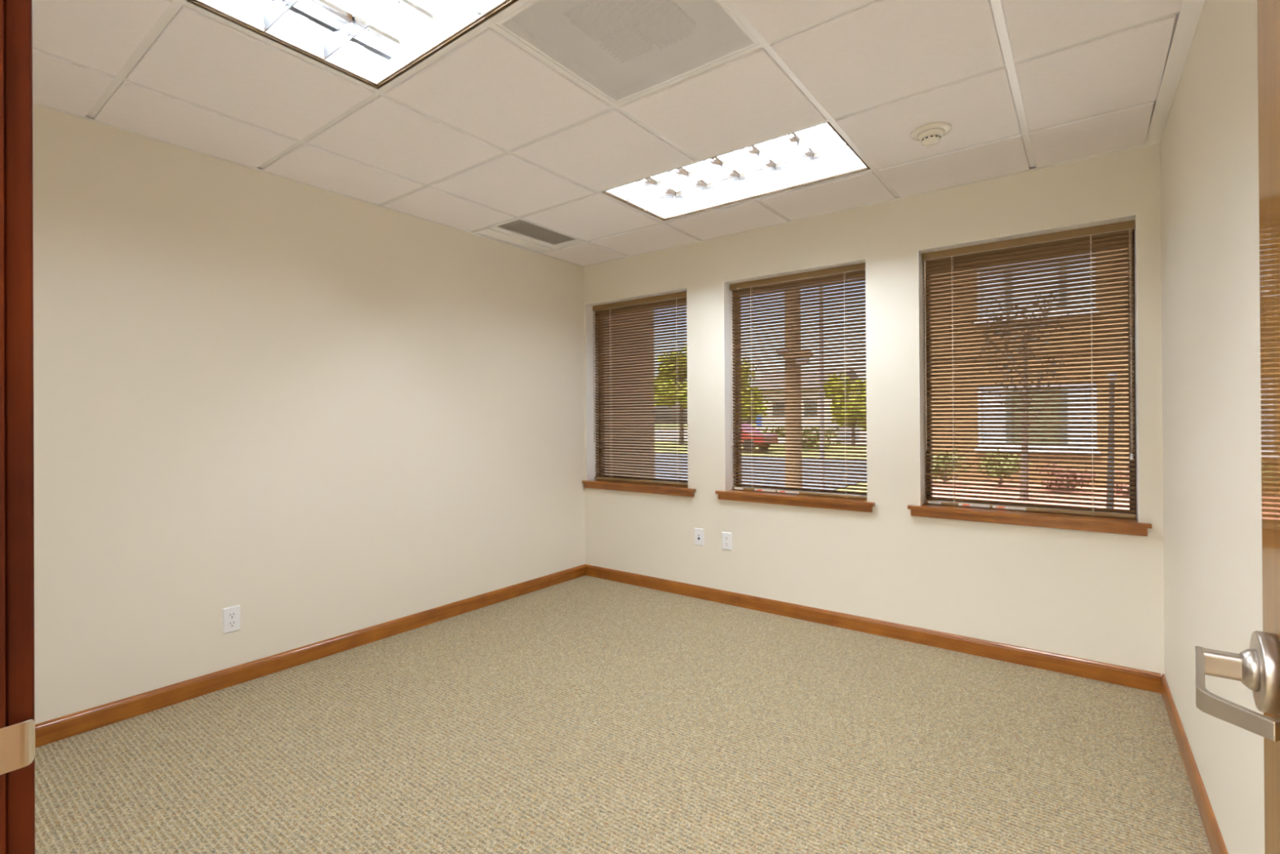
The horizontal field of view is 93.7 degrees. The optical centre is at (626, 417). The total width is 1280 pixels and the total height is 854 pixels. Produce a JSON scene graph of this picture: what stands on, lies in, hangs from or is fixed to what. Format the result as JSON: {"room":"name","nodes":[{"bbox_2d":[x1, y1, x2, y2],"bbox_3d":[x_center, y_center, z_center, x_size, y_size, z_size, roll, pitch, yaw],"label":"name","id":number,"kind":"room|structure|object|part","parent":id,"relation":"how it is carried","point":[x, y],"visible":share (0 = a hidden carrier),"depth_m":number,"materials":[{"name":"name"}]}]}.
{"room":"empty office room","nodes":[
{"label":"empty office room","id":0,"kind":"room"},
{"bbox_2d":[32,103,585,724],"bbox_3d":[-1.393,-0.146,3.359,0.120,2.720,3.738,0,0,38],"label":"wall","id":1,"kind":"structure","parent":0,"point":[319,414],"depth_m":2.84,"materials":[{"name":"white paint"}]},
{"bbox_2d":[222,604,239,634],"bbox_3d":[-1.793,0.915,2.726,0.007,0.114,0.070,0,0,38],"label":"power outlet","id":2,"kind":"object","parent":1,"relation":"attached to","point":[231,615],"visible":1,"depth_m":2.72,"materials":[{"name":"white plastic"}]},
{"bbox_2d":[227,620,236,626],"bbox_3d":[-1.791,0.935,2.724,0.001,0.028,0.034,0,0,38],"label":"receptacle","id":3,"kind":"object","parent":2,"relation":"attached to","point":[230,623],"depth_m":2.72,"materials":[{"name":"white plastic"}]},
{"bbox_2d":[227,611,236,618],"bbox_3d":[-1.791,0.896,2.724,0.001,0.028,0.034,0,0,38],"label":"receptacle","id":4,"kind":"object","parent":2,"relation":"attached to","point":[231,615],"depth_m":2.72,"materials":[{"name":"white plastic"}]},
{"bbox_2d":[35,564,586,747],"bbox_3d":[-1.351,1.172,3.291,0.012,0.082,3.398,0,0,38],"label":"baseboard","id":5,"kind":"structure","parent":1,"relation":"attached to","point":[64,726],"depth_m":2.82,"materials":[{"name":"brown wood"}]},
{"bbox_2d":[32,0,1205,266],"bbox_3d":[-0.344,-1.398,1.132,4.520,0.440,5.974,0,0,38],"label":"ceiling","id":6,"kind":"structure","parent":0,"point":[486,131],"depth_m":2.25,"materials":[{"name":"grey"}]},
{"bbox_2d":[186,0,517,88],"bbox_3d":[-0.598,-1.247,1.565,1.196,0.117,0.579,0,0,38],"label":"ceiling light","id":7,"kind":"object","parent":6,"relation":"attached to","point":[373,42],"visible":1,"depth_m":1.88,"materials":[{"name":"white plastic"}]},
{"bbox_3d":[-0.654,-1.223,1.493,1.166,0.052,0.022,0,0,38],"label":"long louver blade","id":8,"kind":"part","parent":7,"relation":"part of","materials":[{"name":"white metal"}]},
{"bbox_3d":[-0.905,-1.220,1.802,0.033,0.052,0.157,0,0,38],"label":"cross louver blade","id":9,"kind":"part","parent":7,"relation":"part of","materials":[{"name":"white metal"}]},
{"bbox_3d":[-0.542,-1.223,1.637,1.166,0.052,0.022,0,0,38],"label":"long louver blade","id":10,"kind":"part","parent":7,"relation":"part of","materials":[{"name":"white metal"}]},
{"bbox_3d":[-0.752,-1.222,1.684,0.033,0.052,0.157,0,0,38],"label":"cross louver blade","id":11,"kind":"part","parent":7,"relation":"part of","materials":[{"name":"white"}]},
{"bbox_3d":[-0.790,-1.220,1.951,0.033,0.052,0.168,0,0,38],"label":"cross louver blade","id":12,"kind":"part","parent":7,"relation":"part of","materials":[{"name":"white metal"}]},
{"bbox_3d":[-0.637,-1.222,1.832,0.033,0.052,0.168,0,0,38],"label":"cross louver blade","id":13,"kind":"part","parent":7,"relation":"part of","materials":[{"name":"white metal"}]},
{"bbox_3d":[-0.483,-1.223,1.714,0.033,0.052,0.168,0,0,38],"label":"cross louver blade","id":14,"kind":"part","parent":7,"relation":"part of","materials":[{"name":"white"}]},
{"bbox_2d":[471,217,584,253],"bbox_3d":[-0.629,-1.216,3.901,0.434,0.093,0.587,0,0,38],"label":"ceiling vent","id":15,"kind":"object","parent":6,"relation":"in","point":[512,231],"visible":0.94,"depth_m":3.89,"materials":[{"name":"grey metal"}]},
{"bbox_2d":[495,0,759,103],"bbox_3d":[0.015,-1.264,1.859,0.585,0.148,0.583,0,0,38],"label":"ceiling vent","id":16,"kind":"object","parent":6,"relation":"in","point":[623,50],"visible":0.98,"depth_m":1.89,"materials":[{"name":"white metal"}]},
{"bbox_2d":[602,121,870,220],"bbox_3d":[0.520,-1.250,3.013,1.196,0.117,0.587,0,0,38],"label":"ceiling light","id":17,"kind":"object","parent":6,"relation":"attached to","point":[819,153],"visible":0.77,"depth_m":3.03,"materials":[{"name":"white plastic"}]},
{"bbox_3d":[0.097,-1.222,3.099,0.033,0.052,0.170,0,0,38],"label":"cross louver blade","id":18,"kind":"part","parent":17,"relation":"part of","materials":[{"name":"white metal"}]},
{"bbox_3d":[0.214,-1.223,3.250,0.033,0.052,0.160,0,0,38],"label":"cross louver blade","id":19,"kind":"part","parent":17,"relation":"part of","materials":[{"name":"white metal"}]},
{"bbox_3d":[0.251,-1.224,2.981,0.033,0.052,0.170,0,0,38],"label":"cross louver blade","id":20,"kind":"part","parent":17,"relation":"part of","materials":[{"name":"white metal"}]},
{"bbox_3d":[0.330,-1.223,3.400,0.033,0.052,0.170,0,0,38],"label":"cross louver blade","id":21,"kind":"part","parent":17,"relation":"part of","materials":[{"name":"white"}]},
{"bbox_3d":[0.367,-1.224,3.131,0.033,0.052,0.160,0,0,38],"label":"cross louver blade","id":22,"kind":"part","parent":17,"relation":"part of","materials":[{"name":"white metal"}]},
{"bbox_3d":[0.404,-1.225,2.862,0.033,0.052,0.170,0,0,38],"label":"cross louver blade","id":23,"kind":"part","parent":17,"relation":"part of","materials":[{"name":"white metal"}]},
{"bbox_3d":[0.483,-1.224,3.281,0.033,0.052,0.170,0,0,38],"label":"cross louver blade","id":24,"kind":"part","parent":17,"relation":"part of","materials":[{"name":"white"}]},
{"bbox_3d":[0.520,-1.225,3.012,0.033,0.052,0.160,0,0,38],"label":"cross louver blade","id":25,"kind":"part","parent":17,"relation":"part of","materials":[{"name":"white metal"}]},
{"bbox_3d":[0.464,-1.225,2.939,1.166,0.052,0.022,0,0,38],"label":"long louver blade","id":26,"kind":"part","parent":17,"relation":"part of","materials":[{"name":"white metal"}]},
{"bbox_3d":[0.637,-1.226,3.163,0.033,0.052,0.170,0,0,38],"label":"cross louver blade","id":27,"kind":"part","parent":17,"relation":"part of","materials":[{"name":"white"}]},
{"bbox_3d":[0.577,-1.225,3.086,1.166,0.052,0.022,0,0,38],"label":"long louver blade","id":28,"kind":"part","parent":17,"relation":"part of","materials":[{"name":"white metal"}]},
{"bbox_3d":[0.558,-1.226,2.743,0.033,0.052,0.170,0,0,38],"label":"cross louver blade","id":29,"kind":"part","parent":17,"relation":"part of","materials":[{"name":"white metal"}]},
{"bbox_3d":[0.674,-1.226,2.894,0.033,0.052,0.160,0,0,38],"label":"cross louver blade","id":30,"kind":"part","parent":17,"relation":"part of","materials":[{"name":"white metal"}]},
{"bbox_3d":[0.790,-1.227,3.044,0.033,0.052,0.170,0,0,38],"label":"cross louver blade","id":31,"kind":"part","parent":17,"relation":"part of","materials":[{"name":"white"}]},
{"bbox_3d":[0.711,-1.228,2.625,0.033,0.052,0.170,0,0,38],"label":"cross louver blade","id":32,"kind":"part","parent":17,"relation":"part of","materials":[{"name":"white metal"}]},
{"bbox_3d":[0.827,-1.228,2.775,0.033,0.052,0.160,0,0,38],"label":"cross louver blade","id":33,"kind":"part","parent":17,"relation":"part of","materials":[{"name":"white metal"}]},
{"bbox_3d":[0.944,-1.228,2.926,0.033,0.052,0.170,0,0,38],"label":"cross louver blade","id":34,"kind":"part","parent":17,"relation":"part of","materials":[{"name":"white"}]},
{"bbox_2d":[910,122,951,146],"bbox_3d":[1.262,-1.162,2.482,0.153,0.051,0.153,0,0,38],"label":"smoke detector","id":35,"kind":"object","parent":6,"relation":"attached to","point":[931,134],"visible":1,"depth_m":2.45,"materials":[{"name":"white plastic"}]},
{"bbox_3d":[1.272,-1.188,1.244,0.112,0.001,3.376,0,0,38],"label":"wide edge trim","id":36,"kind":"part","parent":6,"relation":"part of","materials":[{"name":"white metal"}]},
{"bbox_2d":[35,575,1212,853],"bbox_3d":[-0.492,1.253,1.201,4.167,0.100,5.894,0,0,38],"label":"floor","id":37,"kind":"structure","parent":0,"point":[584,714],"depth_m":2.14,"materials":[{"name":"carpet"}]},
{"bbox_2d":[583,142,1164,675],"bbox_3d":[1.059,-0.160,3.699,3.344,2.720,0.200,0,0,38],"label":"wall","id":38,"kind":"structure","parent":0,"point":[1095,596],"depth_m":3.23,"materials":[{"name":"white paint"}]},
{"bbox_2d":[582,287,695,497],"bbox_3d":[0.121,-0.174,4.403,0.997,1.415,0.232,0,0,38],"label":"window","id":39,"kind":"structure","parent":38,"relation":"in","point":[590,482],"depth_m":4.63,"materials":[{"name":"brown wood"}]},
{"bbox_2d":[592,291,688,485],"bbox_3d":[0.109,-0.201,4.423,0.913,1.357,0.043,0,0,38],"label":"window blind","id":40,"kind":"object","parent":39,"relation":"attached to","point":[679,295],"visible":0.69,"depth_m":4.42,"materials":[{"name":"brown wood"}]},
{"bbox_3d":[-0.113,-0.193,4.604,0.006,1.305,0.026,0,0,38],"label":"ladder cord","id":41,"kind":"part","parent":40,"relation":"part of","materials":[{"name":"beige fabric"}]},
{"bbox_3d":[0.118,0.465,4.428,0.903,0.018,0.025,0,0,38],"label":"rail","id":42,"kind":"part","parent":40,"relation":"part of","materials":[{"name":"brown wood"}]},
{"bbox_3d":[0.365,-0.196,4.235,0.006,1.305,0.026,0,0,38],"label":"ladder cord","id":43,"kind":"part","parent":40,"relation":"part of","materials":[{"name":"white fabric"}]},
{"bbox_3d":[0.155,-0.202,4.483,0.919,1.360,0.045,0,0,38],"label":"frame","id":44,"kind":"part","parent":39,"relation":"part of","materials":[{"name":"brown wood"}]},
{"bbox_2d":[694,527,703,546],"bbox_3d":[0.487,0.795,4.011,0.072,0.114,0.008,0,0,38],"label":"outlet","id":45,"kind":"object","parent":38,"relation":"attached to","point":[699,532],"visible":1,"depth_m":4.01,"materials":[{"name":"white plastic"}]},
{"bbox_2d":[721,531,731,550],"bbox_3d":[0.650,0.797,3.885,0.070,0.114,0.007,0,0,38],"label":"power outlet","id":46,"kind":"object","parent":38,"relation":"attached to","point":[726,536],"visible":1,"depth_m":3.88,"materials":[{"name":"white plastic"}]},
{"bbox_2d":[724,535,728,540],"bbox_3d":[0.649,0.777,3.883,0.034,0.028,0.001,0,0,38],"label":"receptacle","id":47,"kind":"object","parent":46,"relation":"attached to","point":[726,537],"depth_m":3.88,"materials":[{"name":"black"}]},
{"bbox_2d":[715,258,875,512],"bbox_3d":[1.037,-0.182,3.696,0.988,1.415,0.232,0,0,38],"label":"window","id":48,"kind":"structure","parent":38,"relation":"in","point":[730,494],"depth_m":3.81,"materials":[{"name":"brown wood"}]},
{"bbox_2d":[729,262,866,498],"bbox_3d":[1.047,-0.209,3.698,0.888,1.357,0.043,0,0,38],"label":"window blind","id":49,"kind":"object","parent":48,"relation":"attached to","point":[858,267],"visible":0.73,"depth_m":3.69,"materials":[{"name":"brown wood"}]},
{"bbox_3d":[0.818,-0.200,3.885,0.006,1.305,0.026,0,0,38],"label":"ladder cord","id":50,"kind":"part","parent":49,"relation":"part of","materials":[{"name":"white fabric"}]},
{"bbox_3d":[1.056,0.457,3.702,0.878,0.018,0.025,0,0,38],"label":"rail","id":51,"kind":"part","parent":49,"relation":"part of","materials":[{"name":"brown wood"}]},
{"bbox_3d":[1.289,-0.204,3.521,0.006,1.305,0.026,0,0,38],"label":"ladder cord","id":52,"kind":"part","parent":49,"relation":"part of","materials":[{"name":"white fabric"}]},
{"bbox_2d":[585,564,1160,693],"bbox_3d":[1.002,1.159,3.611,3.320,0.082,0.012,0,0,38],"label":"baseboard","id":53,"kind":"structure","parent":38,"relation":"attached to","point":[1142,679],"depth_m":3.20,"materials":[{"name":"brown wood"}]},
{"bbox_2d":[907,214,1151,536],"bbox_3d":[1.953,-0.189,2.987,0.981,1.415,0.232,0,0,38],"label":"window","id":54,"kind":"structure","parent":38,"relation":"in","point":[1126,526],"depth_m":2.90,"materials":[{"name":"brown wood"}]},
{"bbox_2d":[921,219,1135,518],"bbox_3d":[1.963,-0.216,2.989,0.881,1.357,0.043,0,0,38],"label":"window blind","id":55,"kind":"object","parent":54,"relation":"attached to","point":[1120,226],"visible":1,"depth_m":2.97,"materials":[{"name":"brown wood"}]},
{"bbox_3d":[1.734,-0.207,3.177,0.006,1.305,0.026,0,0,38],"label":"ladder cord","id":56,"kind":"part","parent":55,"relation":"part of","materials":[{"name":"beige fabric"}]},
{"bbox_3d":[1.972,0.450,2.994,0.871,0.018,0.025,0,0,38],"label":"rail","id":57,"kind":"part","parent":55,"relation":"part of","materials":[{"name":"brown wood"}]},
{"bbox_3d":[2.193,-0.211,2.822,0.006,1.305,0.026,0,0,38],"label":"ladder cord","id":58,"kind":"part","parent":55,"relation":"part of","materials":[{"name":"beige fabric"}]},
{"bbox_3d":[2.288,-0.349,2.719,0.005,1.018,0.001,0,0,38],"label":"lift cord","id":59,"kind":"part","parent":55,"relation":"part of","materials":[{"name":"beige fabric"}]},
{"bbox_2d":[1160,0,1264,853],"bbox_3d":[1.370,-0.169,1.221,0.123,2.720,3.738,0,0,37],"label":"wall","id":60,"kind":"structure","parent":0,"point":[1213,589],"depth_m":1.62,"materials":[{"name":"white paint"}]},
{"bbox_2d":[1160,673,1228,853],"bbox_3d":[1.308,1.151,1.234,0.012,0.082,3.398,0,0,37],"label":"baseboard","id":61,"kind":"structure","parent":60,"relation":"attached to","point":[1215,837],"depth_m":1.89,"materials":[{"name":"brown wood"}]},
{"bbox_3d":[-1.099,-0.155,0.857,3.405,2.720,0.139,0,0,38],"label":"wall","id":62,"kind":"structure","parent":0,"visible":0},
{"bbox_2d":[0,0,35,853],"bbox_3d":[-0.206,0.103,0.167,1.040,2.190,0.176,0,0,38],"label":"trim","id":63,"kind":"structure","parent":62,"relation":"attached to","point":[17,714],"depth_m":0.49,"materials":[{"name":"brown wood"}]},
{"bbox_3d":[-0.513,0.268,0.470,0.006,0.037,0.074,0,0,34],"label":"strike plate","id":64,"kind":"part","parent":63,"relation":"part of","materials":[{"name":"silver metal"}]},
{"bbox_2d":[1195,0,1279,853],"bbox_3d":[0.453,0.139,0.356,0.120,2.088,0.928,0,0,38],"label":"door","id":65,"kind":"structure","parent":62,"relation":"in","point":[1257,667],"depth_m":0.66,"materials":[{"name":"brown wood"}]},
{"bbox_3d":[0.608,0.279,0.625,0.042,0.025,0.192,0,0,28],"label":"lever arm","id":66,"kind":"part","parent":65,"relation":"part of","materials":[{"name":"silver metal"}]},
{"bbox_3d":[0.703,0.279,0.659,0.016,0.085,0.085,0,0,38],"label":"lever handle","id":67,"kind":"part","parent":65,"relation":"part of","materials":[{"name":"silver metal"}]},
{"label":"outside","id":68,"kind":"structure","parent":0,"visible":0},
{"bbox_2d":[654,424,866,492],"bbox_3d":[78.210,1.581,106.212,320.000,0.300,256.276,0,0,38],"label":"ground","id":69,"kind":"structure","parent":68,"point":[655,424],"depth_m":29.56,"materials":[{"name":"green plant"}]},
{"bbox_2d":[604,311,654,477],"bbox_3d":[-0.481,-0.235,5.619,1.160,3.700,0.936,0,0,38],"label":"pier","id":70,"kind":"structure","parent":69,"relation":"on","point":[650,311],"depth_m":5.34,"materials":[{"name":"beige paint"}]},
{"bbox_2d":[654,345,687,443],"bbox_3d":[3.451,-1.638,39.191,5.386,6.654,4.324,0,0,38],"label":"street tree","id":71,"kind":"object","parent":69,"relation":"on","point":[686,345],"visible":0.14,"depth_m":38.92,"materials":[{"name":"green plant"}]},
{"bbox_2d":[741,359,770,422],"bbox_3d":[7.343,-1.020,37.096,2.805,5.360,3.010,0,0,3],"label":"street tree","id":72,"kind":"object","parent":69,"relation":"on","point":[744,359],"visible":0.15,"depth_m":36.44,"materials":[{"name":"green plant"}]},
{"bbox_2d":[741,424,777,451],"bbox_3d":[5.375,0.948,30.479,4.286,1.355,1.800,0,0,38],"label":"car","id":73,"kind":"object","parent":69,"relation":"on","point":[741,424],"visible":0.16,"depth_m":29.11,"materials":[{"name":"red paint"}]},
{"bbox_2d":[761,427,840,446],"bbox_3d":[9.611,1.034,32.137,3.972,1.355,4.175,0,0,-23],"label":"hedge","id":74,"kind":"object","parent":69,"relation":"on","point":[766,428],"visible":0.13,"depth_m":31.42,"materials":[{"name":"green plant"}]},
{"bbox_2d":[753,366,859,443],"bbox_3d":[12.585,-0.861,41.460,6.000,5.000,5.800,0,0,38],"label":"house","id":75,"kind":"structure","parent":69,"relation":"on","point":[851,366],"depth_m":39.91,"materials":[{"name":"beige"}]},
{"bbox_2d":[823,373,866,444],"bbox_3d":[13.021,-0.557,34.132,2.911,4.350,3.511,0,0,-17],"label":"street tree","id":76,"kind":"object","parent":69,"relation":"on","point":[839,374],"visible":0.16,"depth_m":34.09,"materials":[{"name":"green plant"}]},
{"bbox_2d":[931,248,1128,485],"bbox_3d":[15.917,-2.457,14.803,15.500,8.000,9.900,0,0,38],"label":"apartment building","id":77,"kind":"structure","parent":69,"relation":"on","point":[1126,248],"depth_m":13.96,"materials":[{"name":"beige paint"}]},
{"bbox_3d":[8.921,-3.036,14.598,0.510,1.140,0.020,0,0,38],"label":"pane","id":78,"kind":"part","parent":77,"relation":"part of","materials":[{"name":"grey glass"}]},
{"bbox_3d":[8.940,-0.021,14.589,0.510,1.350,0.020,0,0,38],"label":"pane","id":79,"kind":"part","parent":77,"relation":"part of","materials":[{"name":"grey"}]},
{"bbox_3d":[9.594,-3.041,14.078,0.930,1.140,0.020,0,0,38],"label":"pane","id":80,"kind":"part","parent":77,"relation":"part of","materials":[{"name":"grey"}]},
{"bbox_3d":[9.489,-2.366,13.977,2.400,0.070,0.130,0,0,38],"label":"window sill","id":81,"kind":"part","parent":77,"relation":"part of","materials":[{"name":"grey plastic"}]},
{"bbox_3d":[9.612,-0.026,14.069,0.930,1.350,0.020,0,0,38],"label":"pane","id":82,"kind":"part","parent":77,"relation":"part of","materials":[{"name":"grey glass"}]},
{"bbox_3d":[9.508,0.754,13.968,2.400,0.070,0.130,0,0,38],"label":"window sill","id":83,"kind":"part","parent":77,"relation":"part of","materials":[{"name":"grey plastic"}]},
{"bbox_3d":[10.247,-3.046,13.573,0.460,1.140,0.020,0,0,38],"label":"pane","id":84,"kind":"part","parent":77,"relation":"part of","materials":[{"name":"grey glass"}]},
{"bbox_3d":[10.265,-0.032,13.565,0.460,1.350,0.020,0,0,38],"label":"pane","id":85,"kind":"part","parent":77,"relation":"part of","materials":[{"name":"grey glass"}]},
{"bbox_2d":[932,479,1128,509],"bbox_3d":[18.113,1.476,4.441,30.600,0.050,4.580,0,0,38],"label":"planting bed","id":86,"kind":"object","parent":69,"relation":"on","point":[1124,499],"depth_m":12.02,"materials":[{"name":"red plant"}]},
{"bbox_2d":[932,448,971,484],"bbox_3d":[7.422,1.112,14.010,1.130,0.880,1.197,0,0,-31],"label":"shrub","id":87,"kind":"object","parent":86,"relation":"on","point":[954,448],"visible":0.26,"depth_m":13.80,"materials":[{"name":"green plant"}]},
{"bbox_2d":[976,448,1031,487],"bbox_3d":[8.380,1.118,13.283,1.092,0.839,1.052,0,0,38],"label":"shrub","id":88,"kind":"object","parent":86,"relation":"on","point":[997,449],"visible":0.34,"depth_m":13.22,"materials":[{"name":"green plant"}]},
{"bbox_2d":[970,293,1067,498],"bbox_3d":[7.447,-0.439,11.416,1.459,4.049,1.552,0,0,-42],"label":"slender tree","id":89,"kind":"object","parent":86,"relation":"on","point":[1050,294],"visible":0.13,"depth_m":11.32,"materials":[{"name":"brown plant"}]},
{"bbox_2d":[1036,463,1097,491],"bbox_3d":[9.305,1.256,12.599,1.125,0.642,1.026,0,0,19],"label":"shrub","id":90,"kind":"object","parent":86,"relation":"on","point":[1046,464],"visible":0.3,"depth_m":12.46,"materials":[{"name":"brown plant"}]},
{"bbox_2d":[1114,466,1128,494],"bbox_3d":[10.216,1.264,11.835,1.082,0.637,1.253,0,0,38],"label":"shrub","id":91,"kind":"object","parent":86,"relation":"on","point":[1127,466],"visible":0.06,"depth_m":12.02,"materials":[{"name":"brown plant"}]},
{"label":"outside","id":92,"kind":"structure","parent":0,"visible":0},
{"bbox_3d":[2.729,1.594,8.574,60.000,0.020,7.500,0,0,38],"label":"pavement","id":93,"kind":"object","parent":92,"visible":0},
{"bbox_2d":[775,287,813,488],"bbox_3d":[2.524,-2.694,8.878,0.520,8.600,0.384,0,0,38],"label":"utility pole","id":94,"kind":"object","parent":93,"relation":"on","point":[793,287],"visible":0.07,"depth_m":8.88,"materials":[{"name":"brown wood"}]},
{"bbox_2d":[818,290,825,488],"bbox_3d":[3.773,-1.322,12.122,0.450,5.860,0.100,0,0,38],"label":"lamp post","id":95,"kind":"object","parent":93,"relation":"on","point":[819,291],"visible":0.02,"depth_m":11.98,"materials":[{"name":"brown metal"}]},
{"bbox_2d":[1106,373,1116,508],"bbox_3d":[7.423,0.428,9.177,0.144,2.301,0.110,0,0,38],"label":"leaning post","id":96,"kind":"object","parent":93,"relation":"on","point":[1110,498],"visible":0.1,"depth_m":9.15,"materials":[{"name":"black metal"}]},
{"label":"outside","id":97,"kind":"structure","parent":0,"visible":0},
{"bbox_2d":[654,453,866,489],"bbox_3d":[-15.474,1.779,35.222,58.600,0.020,11.200,0,0,38],"label":"asphalt lot","id":98,"kind":"structure","parent":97,"point":[655,454],"depth_m":17.90,"materials":[{"name":"grey asphalt"}]},
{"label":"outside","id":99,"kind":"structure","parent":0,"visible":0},
{"bbox_2d":[654,430,866,444],"bbox_3d":[-0.140,1.787,70.262,200.000,0.020,39.000,0,0,38],"label":"road","id":100,"kind":"structure","parent":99,"point":[655,430],"depth_m":53.40,"materials":[{"name":"grey asphalt"}]}
]}

